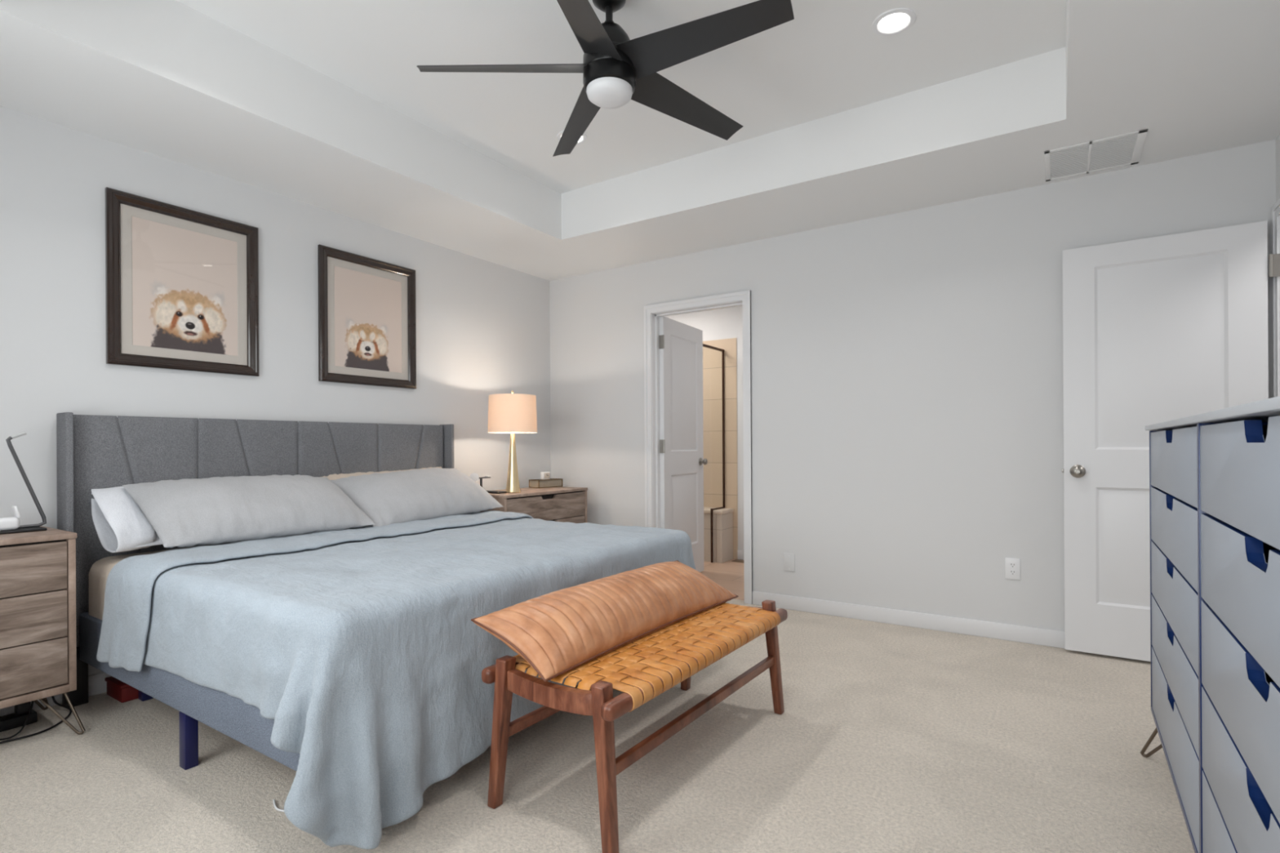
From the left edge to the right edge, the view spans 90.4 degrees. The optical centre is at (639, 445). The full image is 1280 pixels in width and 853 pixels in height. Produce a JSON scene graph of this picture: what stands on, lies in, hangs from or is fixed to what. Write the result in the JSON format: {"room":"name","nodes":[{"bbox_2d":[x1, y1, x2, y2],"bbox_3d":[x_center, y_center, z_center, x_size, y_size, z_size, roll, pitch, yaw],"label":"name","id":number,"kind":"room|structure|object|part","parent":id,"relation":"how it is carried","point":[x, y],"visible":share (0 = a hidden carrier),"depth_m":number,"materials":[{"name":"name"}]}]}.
{"room":"bedroom","nodes":[
{"label":"bedroom","id":0,"kind":"room"},
{"bbox_2d":[0,106,551,675],"bbox_3d":[-1.950,-0.347,3.516,0.120,2.850,4.460,0,0,33],"label":"wall","id":1,"kind":"structure","parent":0,"point":[483,326],"depth_m":3.20,"materials":[{"name":"white paint"}]},
{"bbox_2d":[0,672,111,716],"bbox_3d":[-1.890,1.033,3.474,0.012,0.088,4.207,0,0,33],"label":"baseboard","id":2,"kind":"structure","parent":1,"relation":"attached to","point":[97,684],"depth_m":2.74,"materials":[{"name":"white paint"}]},
{"bbox_2d":[105,186,259,376],"bbox_3d":[-2.167,-0.748,3.054,0.027,0.774,0.633,0,0,33],"label":"framed picture","id":3,"kind":"object","parent":1,"relation":"attached to","point":[182,284],"visible":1,"depth_m":3.02,"materials":[{"name":"brown wood"}]},
{"bbox_2d":[132,216,237,355],"bbox_3d":[-2.177,-0.748,3.061,0.001,0.586,0.445,0,0,33],"label":"art print","id":4,"kind":"object","parent":3,"relation":"attached to","point":[184,282],"depth_m":3.04},
{"bbox_2d":[317,244,416,389],"bbox_3d":[-1.635,-0.753,3.861,0.027,0.771,0.642,0,0,33],"label":"framed picture","id":5,"kind":"object","parent":1,"relation":"attached to","point":[367,322],"visible":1,"depth_m":3.84,"materials":[{"name":"brown wood"}]},
{"bbox_2d":[333,266,401,373],"bbox_3d":[-1.645,-0.753,3.868,0.001,0.583,0.454,0,0,33],"label":"art print","id":6,"kind":"object","parent":5,"relation":"attached to","point":[368,307],"depth_m":3.85},
{"bbox_2d":[0,559,1195,852],"bbox_3d":[0.642,1.112,2.694,6.100,0.101,5.930,0,0,33],"label":"floor","id":7,"kind":"structure","parent":0,"point":[887,738],"depth_m":2.07,"materials":[{"name":"carpet"}]},
{"bbox_2d":[0,695,71,743],"bbox_3d":[-2.397,1.020,2.358,0.267,0.120,0.483,0,0,23],"label":"cable","id":8,"kind":"object","parent":7,"relation":"on","point":[18,718],"visible":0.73,"depth_m":2.44,"materials":[{"name":"black plastic"}]},
{"bbox_2d":[0,713,14,719],"bbox_3d":[-2.422,1.038,2.434,0.034,0.001,0.035,0,0,33],"label":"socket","id":9,"kind":"object","parent":8,"relation":"attached to","point":[11,716],"depth_m":2.43,"materials":[{"name":"black plastic"}]},
{"bbox_2d":[0,700,33,740],"bbox_3d":[-2.387,1.018,2.296,0.136,0.122,0.331,0,0,18],"label":"cord","id":10,"kind":"object","parent":8,"relation":"attached to","point":[32,703],"visible":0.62,"depth_m":2.37,"materials":[{"name":"black plastic"}]},
{"bbox_2d":[0,525,85,734],"bbox_3d":[-2.508,0.704,2.128,0.446,0.751,0.893,0,0,33],"label":"nightstand","id":11,"kind":"object","parent":7,"relation":"on","point":[38,646],"visible":0.97,"depth_m":2.29,"materials":[{"name":"brown wood"}]},
{"bbox_2d":[0,431,47,534],"bbox_3d":[-2.390,0.136,2.426,0.140,0.384,0.192,0,0,33],"label":"metal stand","id":12,"kind":"object","parent":11,"relation":"on","point":[32,527],"visible":0.98,"depth_m":2.45,"materials":[{"name":"black metal"}]},
{"bbox_2d":[0,505,20,530],"bbox_3d":[-2.388,0.273,2.383,0.046,0.090,0.091,0,0,33],"label":"case","id":13,"kind":"object","parent":12,"relation":"on","point":[11,522],"visible":1,"depth_m":2.39,"materials":[{"name":"white plastic"}]},
{"bbox_3d":[-2.369,0.251,2.413,0.044,0.047,0.019,0,0,33],"label":"case lid","id":14,"kind":"part","parent":13,"relation":"part of","materials":[{"name":"white plastic"}]},
{"bbox_3d":[-2.394,0.323,2.419,0.140,0.010,0.175,0,0,33],"label":"plate","id":15,"kind":"part","parent":12,"relation":"part of","materials":[{"name":"black plastic"}]},
{"bbox_3d":[-2.356,0.444,2.028,0.020,0.175,0.807,0,0,33],"label":"drawer","id":16,"kind":"part","parent":11,"relation":"part of","materials":[{"name":"brown wood"}]},
{"bbox_3d":[-2.355,0.622,2.028,0.020,0.171,0.807,0,0,33],"label":"drawer","id":17,"kind":"part","parent":11,"relation":"part of","materials":[{"name":"brown wood"}]},
{"bbox_3d":[-2.354,0.797,2.028,0.020,0.170,0.807,0,0,33],"label":"drawer","id":18,"kind":"part","parent":11,"relation":"part of","materials":[{"name":"brown wood"}]},
{"bbox_3d":[-2.436,0.996,2.536,0.080,0.166,0.136,0,0,33],"label":"hairpin leg","id":19,"kind":"part","parent":11,"relation":"part of","materials":[{"name":"silver metal"}]},
{"bbox_3d":[-2.161,0.994,2.355,0.118,0.167,0.136,0,0,33],"label":"hairpin leg","id":20,"kind":"part","parent":11,"relation":"part of","materials":[{"name":"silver metal"}]},
{"bbox_2d":[104,675,138,702],"bbox_3d":[-2.151,1.041,2.845,0.180,0.074,0.340,0,0,33],"label":"storage box","id":21,"kind":"object","parent":7,"relation":"on","point":[117,689],"visible":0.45,"depth_m":2.69,"materials":[{"name":"red plastic"}]},
{"bbox_3d":[-2.151,1.011,2.845,0.180,0.014,0.340,0,0,33],"label":"box lid","id":22,"kind":"part","parent":21,"relation":"part of","materials":[{"name":"red cardboard"}]},
{"bbox_2d":[272,799,284,812],"bbox_3d":[-0.992,1.067,1.831,0.283,0.007,0.040,0,0,30],"label":"charging cable","id":23,"kind":"object","parent":7,"relation":"on","point":[273,800],"visible":0.36,"depth_m":1.87,"materials":[{"name":"white plastic"}]},
{"bbox_2d":[56,412,675,771],"bbox_3d":[-1.072,0.464,2.938,1.935,1.216,1.981,0,0,33],"label":"bed","id":24,"kind":"object","parent":7,"relation":"on","point":[93,451],"visible":0.3,"depth_m":2.82,"materials":[{"name":"fabric"}]},
{"bbox_3d":[-2.360,0.960,2.656,0.060,0.240,0.070,0,0,33],"label":"headboard post","id":25,"kind":"part","parent":24,"relation":"part of","materials":[{"name":"black plastic"}]},
{"bbox_3d":[-2.296,0.355,2.739,0.009,0.970,0.240,0,0,33],"label":"headboard panel","id":26,"kind":"part","parent":24,"relation":"part of","materials":[{"name":"fabric"}]},
{"bbox_3d":[-2.105,0.953,2.707,0.046,0.251,0.040,0,0,33],"label":"leg","id":27,"kind":"part","parent":24,"relation":"part of","materials":[{"name":"blue metal"}]},
{"bbox_2d":[88,542,226,619],"bbox_3d":[-1.053,0.630,2.929,1.785,0.346,1.866,0,0,33],"label":"mattress","id":28,"kind":"object","parent":24,"relation":"on","point":[99,572],"visible":0.16,"depth_m":2.57,"materials":[{"name":"white fabric"}]},
{"bbox_2d":[91,486,162,552],"bbox_3d":[-1.955,0.301,2.981,0.310,0.256,0.929,0,0,33],"label":"pillow","id":29,"kind":"object","parent":28,"relation":"on","point":[121,525],"visible":0.2,"depth_m":2.62,"materials":[{"name":"white fabric"}]},
{"bbox_2d":[319,466,442,479],"bbox_3d":[-1.437,0.290,3.791,0.310,0.299,0.853,0,0,33],"label":"pillow","id":30,"kind":"object","parent":28,"relation":"on","point":[331,477],"visible":0.09,"depth_m":3.66,"materials":[{"name":"beige fabric"}]},
{"bbox_3d":[-2.189,0.354,2.901,0.009,0.970,0.311,0,0,33],"label":"headboard panel","id":31,"kind":"part","parent":24,"relation":"part of","materials":[{"name":"fabric"}]},
{"bbox_3d":[-1.513,0.982,2.132,0.046,0.186,0.040,0,0,33],"label":"leg","id":32,"kind":"part","parent":24,"relation":"part of","materials":[{"name":"blue metal"}]},
{"bbox_3d":[-1.557,0.790,2.157,1.832,0.200,0.045,0,0,33],"label":"rail","id":33,"kind":"part","parent":24,"relation":"part of","materials":[{"name":"fabric"}]},
{"bbox_3d":[-2.032,0.353,3.140,0.009,0.970,0.260,0,0,33],"label":"headboard panel","id":34,"kind":"part","parent":24,"relation":"part of","materials":[{"name":"fabric"}]},
{"bbox_3d":[-1.925,0.352,3.302,0.009,0.970,0.307,0,0,33],"label":"headboard panel","id":35,"kind":"part","parent":24,"relation":"part of","materials":[{"name":"fabric"}]},
{"bbox_3d":[-1.858,0.365,3.455,0.045,0.984,1.921,0,0,33],"label":"headboard","id":36,"kind":"part","parent":24,"relation":"part of","materials":[{"name":"fabric"}]},
{"bbox_3d":[-1.764,0.351,3.547,0.009,0.970,0.280,0,0,33],"label":"headboard panel","id":37,"kind":"part","parent":24,"relation":"part of","materials":[{"name":"fabric"}]},
{"bbox_3d":[-1.661,0.351,3.703,0.009,0.970,0.312,0,0,33],"label":"headboard panel","id":38,"kind":"part","parent":24,"relation":"part of","materials":[{"name":"fabric"}]},
{"bbox_2d":[96,510,696,848],"bbox_3d":[-0.855,0.721,2.795,1.629,0.649,2.112,0,0,33],"label":"duvet","id":39,"kind":"object","parent":24,"relation":"on","point":[366,655],"visible":0.82,"depth_m":1.93,"materials":[{"name":"blue fabric"}]},
{"bbox_2d":[122,475,375,547],"bbox_3d":[-1.765,0.282,2.947,0.458,0.280,0.908,0,0,33],"label":"pillow","id":40,"kind":"object","parent":39,"relation":"on","point":[215,510],"visible":1,"depth_m":2.77,"materials":[{"name":"grey fabric"}]},
{"bbox_2d":[329,467,503,526],"bbox_3d":[-1.271,0.282,3.688,0.432,0.291,0.914,0,0,33],"label":"pillow","id":41,"kind":"object","parent":39,"relation":"on","point":[414,495],"visible":0.86,"depth_m":3.52,"materials":[{"name":"grey fabric"}]},
{"bbox_3d":[-1.485,0.350,3.970,0.009,0.970,0.329,0,0,33],"label":"headboard panel","id":42,"kind":"part","parent":24,"relation":"part of","materials":[{"name":"fabric"}]},
{"bbox_3d":[-1.375,0.349,4.137,0.009,0.970,0.249,0,0,33],"label":"headboard panel","id":43,"kind":"part","parent":24,"relation":"part of","materials":[{"name":"fabric"}]},
{"bbox_2d":[480,486,587,523],"bbox_3d":[-0.795,0.694,4.542,0.446,0.751,0.893,0,0,33],"label":"nightstand","id":44,"kind":"object","parent":7,"relation":"on","point":[560,504],"visible":0.23,"depth_m":4.47,"materials":[{"name":"brown wood"}]},
{"bbox_2d":[469,472,506,493],"bbox_3d":[-1.016,0.252,4.302,0.220,0.136,0.167,0,0,33],"label":"charging stand","id":45,"kind":"object","parent":44,"relation":"on","point":[474,477],"visible":0.7,"depth_m":4.30,"materials":[{"name":"black plastic"}]},
{"bbox_3d":[-1.088,0.266,4.355,0.012,0.087,0.015,0,0,33],"label":"stand post","id":46,"kind":"part","parent":45,"relation":"part of","materials":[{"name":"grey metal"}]},
{"bbox_2d":[488,390,537,493],"bbox_3d":[-0.869,-0.030,4.338,0.331,0.698,0.331,0,0,33],"label":"table lamp","id":47,"kind":"object","parent":44,"relation":"on","point":[512,413],"visible":1,"depth_m":4.21,"materials":[{"name":"beige fabric"}]},
{"bbox_3d":[-0.870,-0.215,4.338,0.331,0.253,0.331,0,0,33],"label":"lamp shade","id":48,"kind":"part","parent":47,"relation":"part of","materials":[{"name":"beige fabric"}]},
{"bbox_2d":[528,478,562,488],"bbox_3d":[-0.721,0.288,4.877,0.118,0.060,0.238,0,0,41],"label":"trinket box","id":49,"kind":"object","parent":44,"relation":"on","point":[552,482],"visible":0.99,"depth_m":4.82,"materials":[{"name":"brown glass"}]},
{"bbox_2d":[540,471,550,479],"bbox_3d":[-0.725,0.229,4.879,0.038,0.056,0.072,0,0,41],"label":"alarm clock","id":50,"kind":"object","parent":49,"relation":"on","point":[544,475],"visible":1,"depth_m":4.86,"materials":[{"name":"white plastic"}]},
{"bbox_3d":[-0.643,0.434,4.441,0.020,0.175,0.807,0,0,33],"label":"drawer","id":51,"kind":"part","parent":44,"relation":"part of","materials":[{"name":"brown wood"}]},
{"bbox_3d":[-0.642,0.612,4.441,0.020,0.171,0.807,0,0,33],"label":"drawer","id":52,"kind":"part","parent":44,"relation":"part of","materials":[{"name":"brown wood"}]},
{"bbox_2d":[481,600,787,852],"bbox_3d":[0.060,0.845,2.208,0.502,0.442,1.156,0,0,35],"label":"bench","id":53,"kind":"object","parent":7,"relation":"on","point":[593,697],"visible":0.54,"depth_m":1.87,"materials":[{"name":"brown wood"}]},
{"bbox_3d":[-0.409,0.848,1.883,0.074,0.442,0.054,0,0,35],"label":"leg","id":54,"kind":"part","parent":53,"relation":"part of","materials":[{"name":"brown wood"}]},
{"bbox_3d":[-0.125,0.678,2.338,0.042,0.046,1.156,0,0,35],"label":"seat rail","id":55,"kind":"part","parent":53,"relation":"part of","materials":[{"name":"brown wood"}]},
{"bbox_3d":[-0.247,0.690,1.772,0.324,0.068,0.028,0,0,35],"label":"rail","id":56,"kind":"part","parent":53,"relation":"part of","materials":[{"name":"brown wood"}]},
{"bbox_2d":[471,560,738,681],"bbox_3d":[-0.045,0.580,2.283,0.302,0.217,1.165,0,0,35],"label":"lumbar pillow","id":57,"kind":"object","parent":53,"relation":"on","point":[557,633],"visible":0.97,"depth_m":2.02,"materials":[{"name":"leather"}]},
{"bbox_3d":[-0.088,0.846,1.656,0.074,0.442,0.054,0,0,35],"label":"leg","id":58,"kind":"part","parent":53,"relation":"part of","materials":[{"name":"brown wood"}]},
{"bbox_3d":[0.059,0.673,2.208,0.502,0.058,1.029,0,0,35],"label":"woven seat","id":59,"kind":"part","parent":53,"relation":"part of","materials":[{"name":"leather"}]},
{"bbox_3d":[0.209,0.844,2.760,0.074,0.442,0.054,0,0,35],"label":"leg","id":60,"kind":"part","parent":53,"relation":"part of","materials":[{"name":"brown wood"}]},
{"bbox_3d":[0.244,0.676,2.078,0.042,0.046,1.156,0,0,35],"label":"seat rail","id":61,"kind":"part","parent":53,"relation":"part of","materials":[{"name":"brown wood"}]},
{"bbox_3d":[0.530,0.842,2.534,0.074,0.442,0.054,0,0,35],"label":"leg","id":62,"kind":"part","parent":53,"relation":"part of","materials":[{"name":"brown wood"}]},
{"bbox_2d":[702,343,724,562],"bbox_3d":[0.541,0.079,5.607,0.018,1.963,0.910,0,0,33],"label":"shower door frame","id":63,"kind":"structure","parent":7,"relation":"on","point":[704,344],"depth_m":5.97,"materials":[{"name":"black metal"}]},
{"bbox_3d":[0.652,0.815,5.770,0.016,0.490,0.016,0,0,33],"label":"post","id":64,"kind":"part","parent":63,"relation":"part of","materials":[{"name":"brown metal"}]},
{"bbox_3d":[0.535,-0.892,5.607,0.018,0.020,0.910,0,0,33],"label":"rail","id":65,"kind":"part","parent":63,"relation":"part of","materials":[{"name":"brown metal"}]},
{"bbox_3d":[0.785,-0.149,5.980,0.016,1.468,0.016,0,0,33],"label":"wall post","id":66,"kind":"part","parent":63,"relation":"part of","materials":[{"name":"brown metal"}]},
{"bbox_2d":[703,506,733,563],"bbox_3d":[0.198,0.827,6.233,1.468,0.474,0.249,0,0,33],"label":"shower bench","id":67,"kind":"object","parent":7,"relation":"on","point":[722,518],"visible":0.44,"depth_m":5.81,"materials":[{"name":"beige tile"}]},
{"bbox_2d":[731,559,744,562],"bbox_3d":[0.936,1.057,5.817,0.165,0.005,0.110,0,0,33],"label":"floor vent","id":68,"kind":"object","parent":7,"relation":"in","point":[735,560],"visible":0.51,"depth_m":5.80,"materials":[{"name":"beige metal"}]},
{"bbox_2d":[1140,395,1279,852],"bbox_3d":[1.363,0.496,1.176,0.548,1.121,2.027,0,0,34],"label":"dresser","id":69,"kind":"object","parent":7,"relation":"on","point":[1215,475],"visible":1,"depth_m":1.15,"materials":[{"name":"grey wood"}]},
{"bbox_3d":[1.721,0.965,2.069,0.138,0.180,0.149,0,0,34],"label":"hairpin leg","id":70,"kind":"part","parent":69,"relation":"part of","materials":[{"name":"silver metal"}]},
{"bbox_3d":[1.433,0.044,1.706,0.020,0.173,0.931,0,0,34],"label":"drawer","id":71,"kind":"part","parent":69,"relation":"part of","materials":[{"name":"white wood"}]},
{"bbox_3d":[1.434,0.223,1.706,0.020,0.172,0.931,0,0,34],"label":"drawer","id":72,"kind":"part","parent":69,"relation":"part of","materials":[{"name":"grey wood"}]},
{"bbox_3d":[1.435,0.400,1.706,0.020,0.171,0.931,0,0,34],"label":"drawer","id":73,"kind":"part","parent":69,"relation":"part of","materials":[{"name":"grey wood"}]},
{"bbox_3d":[1.437,0.768,1.706,0.020,0.209,0.931,0,0,34],"label":"drawer","id":74,"kind":"part","parent":69,"relation":"part of","materials":[{"name":"grey wood"}]},
{"bbox_3d":[1.436,0.575,1.706,0.020,0.166,0.931,0,0,34],"label":"drawer","id":75,"kind":"part","parent":69,"relation":"part of","materials":[{"name":"grey wood"}]},
{"bbox_3d":[0.901,0.771,0.912,0.020,0.209,0.935,0,0,34],"label":"drawer","id":76,"kind":"part","parent":69,"relation":"part of","materials":[{"name":"grey wood"}]},
{"bbox_3d":[0.897,0.047,0.912,0.020,0.173,0.935,0,0,34],"label":"drawer","id":77,"kind":"part","parent":69,"relation":"part of","materials":[{"name":"grey wood"}]},
{"bbox_3d":[0.899,0.403,0.912,0.020,0.171,0.935,0,0,34],"label":"drawer","id":78,"kind":"part","parent":69,"relation":"part of","materials":[{"name":"grey wood"}]},
{"bbox_3d":[0.898,0.226,0.912,0.020,0.172,0.935,0,0,34],"label":"drawer","id":79,"kind":"part","parent":69,"relation":"part of","materials":[{"name":"grey wood"}]},
{"bbox_3d":[0.900,0.578,0.912,0.020,0.166,0.935,0,0,34],"label":"drawer","id":80,"kind":"part","parent":69,"relation":"part of","materials":[{"name":"grey wood"}]},
{"bbox_2d":[0,0,1279,280],"bbox_3d":[-0.102,-1.573,2.294,4.325,0.420,4.220,0,0,33],"label":"ceiling","id":81,"kind":"structure","parent":0,"point":[326,104],"depth_m":2.82,"materials":[{"name":"white paint"}]},
{"bbox_2d":[556,130,586,144],"bbox_3d":[-0.367,-1.663,3.432,0.164,0.007,0.164,0,0,33],"label":"recessed light","id":82,"kind":"object","parent":81,"relation":"in","point":[584,138],"visible":0.27,"depth_m":3.43,"materials":[{"name":"white plastic"}]},
{"bbox_2d":[417,0,794,156],"bbox_3d":[-0.068,-1.460,2.282,1.264,0.415,1.319,0,0,33],"label":"ceiling fan","id":83,"kind":"object","parent":81,"relation":"hanging from","point":[616,69],"visible":1,"depth_m":2.24,"materials":[{"name":"black metal"}]},
{"bbox_3d":[-0.488,-1.361,2.274,0.608,0.065,0.141,0,0,-6],"label":"fan blade","id":84,"kind":"part","parent":83,"relation":"part of","materials":[{"name":"grey"}]},
{"bbox_3d":[-0.265,-1.363,2.659,0.141,0.065,0.608,0,0,-24],"label":"fan blade","id":85,"kind":"part","parent":83,"relation":"part of","materials":[{"name":"grey"}]},
{"bbox_3d":[-0.190,-1.363,1.943,0.141,0.065,0.608,0,0,12],"label":"fan blade","id":86,"kind":"part","parent":83,"relation":"part of","materials":[{"name":"grey"}]},
{"bbox_3d":[-0.111,-1.277,2.313,0.168,0.049,0.168,0,0,33],"label":"light globe","id":87,"kind":"part","parent":83,"relation":"part of","materials":[{"name":"white glass"}]},
{"bbox_3d":[0.170,-1.365,2.566,0.608,0.065,0.141,0,0,-42],"label":"fan blade","id":88,"kind":"part","parent":83,"relation":"part of","materials":[{"name":"grey"}]},
{"bbox_3d":[0.208,-1.365,2.104,0.609,0.065,0.141,0,0,33],"label":"fan blade","id":89,"kind":"part","parent":83,"relation":"part of","materials":[{"name":"grey"}]},
{"bbox_2d":[871,7,915,35],"bbox_3d":[1.002,-1.671,2.512,0.164,0.007,0.164,0,0,33],"label":"recessed light","id":90,"kind":"object","parent":81,"relation":"in","point":[895,21],"visible":1,"depth_m":2.51,"materials":[{"name":"white plastic"}]},
{"bbox_2d":[1044,128,1147,182],"bbox_3d":[2.157,-1.374,3.031,0.380,0.005,0.400,0,0,33],"label":"ceiling vent","id":91,"kind":"object","parent":81,"relation":"in","point":[1140,135],"visible":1,"depth_m":3.01,"materials":[{"name":"white metal"}]},
{"bbox_3d":[2.079,-1.373,3.083,0.150,0.004,0.363,0,0,33],"label":"louvre panel","id":92,"kind":"part","parent":91,"relation":"part of","materials":[{"name":"white paint"}]},
{"bbox_3d":[2.221,-1.373,2.990,0.164,0.004,0.363,0,0,33],"label":"louvre panel","id":93,"kind":"part","parent":91,"relation":"part of","materials":[{"name":"white paint"}]},
{"bbox_2d":[664,305,743,551],"bbox_3d":[1.105,-0.240,5.863,3.400,2.600,0.120,0,0,33],"label":"wall","id":94,"kind":"structure","parent":0,"point":[739,308],"depth_m":5.92,"materials":[{"name":"white paint"}]},
{"bbox_2d":[702,337,737,559],"bbox_3d":[0.311,0.032,6.382,1.500,2.065,0.128,0,0,33],"label":"tile","id":95,"kind":"structure","parent":94,"relation":"attached to","point":[712,358],"depth_m":6.01,"materials":[{"name":"beige tile"}]},
{"bbox_2d":[737,550,743,559],"bbox_3d":[1.702,1.012,5.394,1.900,0.088,0.012,0,0,33],"label":"baseboard","id":96,"kind":"structure","parent":94,"relation":"attached to","point":[740,553],"depth_m":5.89,"materials":[{"name":"white paint"}]},
{"bbox_2d":[549,139,1275,631],"bbox_3d":[1.149,-0.366,4.073,4.445,2.850,0.120,0,0,33],"label":"wall","id":97,"kind":"structure","parent":0,"point":[907,372],"depth_m":3.74,"materials":[{"name":"white paint"}]},
{"bbox_2d":[658,316,707,572],"bbox_3d":[0.338,0.042,5.051,0.153,2.020,0.721,0,0,30],"label":"door","id":98,"kind":"structure","parent":97,"relation":"in","point":[682,460],"depth_m":5.01,"materials":[{"name":"white paint"}]},
{"bbox_3d":[0.530,0.133,5.287,0.058,0.066,0.066,0,0,30],"label":"knob","id":99,"kind":"part","parent":98,"relation":"part of","materials":[{"name":"silver metal"}]},
{"bbox_2d":[644,289,752,604],"bbox_3d":[0.425,0.013,4.541,0.847,2.102,0.139,0,0,33],"label":"trim","id":100,"kind":"structure","parent":97,"relation":"attached to","point":[652,313],"depth_m":4.61,"materials":[{"name":"white paint"}]},
{"bbox_2d":[783,552,795,571],"bbox_3d":[0.968,0.755,4.120,0.072,0.115,0.007,0,0,33],"label":"cable plate","id":101,"kind":"object","parent":97,"relation":"attached to","point":[788,558],"visible":1,"depth_m":4.12,"materials":[{"name":"white paint"}]},
{"bbox_2d":[752,591,1065,648],"bbox_3d":[1.816,1.011,3.559,2.541,0.088,0.012,0,0,33],"label":"baseboard","id":102,"kind":"structure","parent":97,"relation":"attached to","point":[1032,635],"depth_m":3.68,"materials":[{"name":"white paint"}]},
{"bbox_2d":[1004,557,1020,580],"bbox_3d":[2.012,0.664,3.431,0.072,0.115,0.009,0,0,33],"label":"power outlet","id":103,"kind":"object","parent":97,"relation":"attached to","point":[1012,566],"visible":1,"depth_m":3.43,"materials":[{"name":"white plastic"}]},
{"bbox_2d":[1062,220,1279,661],"bbox_3d":[2.509,0.019,3.016,0.845,2.032,0.132,0,0,33],"label":"door","id":104,"kind":"structure","parent":97,"relation":"in","point":[1156,330],"depth_m":3.08,"materials":[{"name":"white paint"}]},
{"bbox_3d":[2.192,0.129,3.181,0.066,0.066,0.058,0,0,33],"label":"knob","id":105,"kind":"part","parent":104,"relation":"part of","materials":[{"name":"silver metal"}]},
{"bbox_2d":[1275,133,1279,202],"bbox_3d":[1.762,-0.369,1.071,0.120,2.850,4.220,0,0,33],"label":"wall","id":106,"kind":"structure","parent":0,"point":[1277,140],"depth_m":2.84,"materials":[{"name":"white paint"}]},
{"bbox_2d":[1271,198,1279,397],"bbox_3d":[2.659,-0.011,2.446,0.139,2.122,0.903,0,0,33],"label":"trim","id":107,"kind":"structure","parent":106,"relation":"attached to","point":[1276,207],"depth_m":2.83,"materials":[{"name":"white paint"}]}
]}

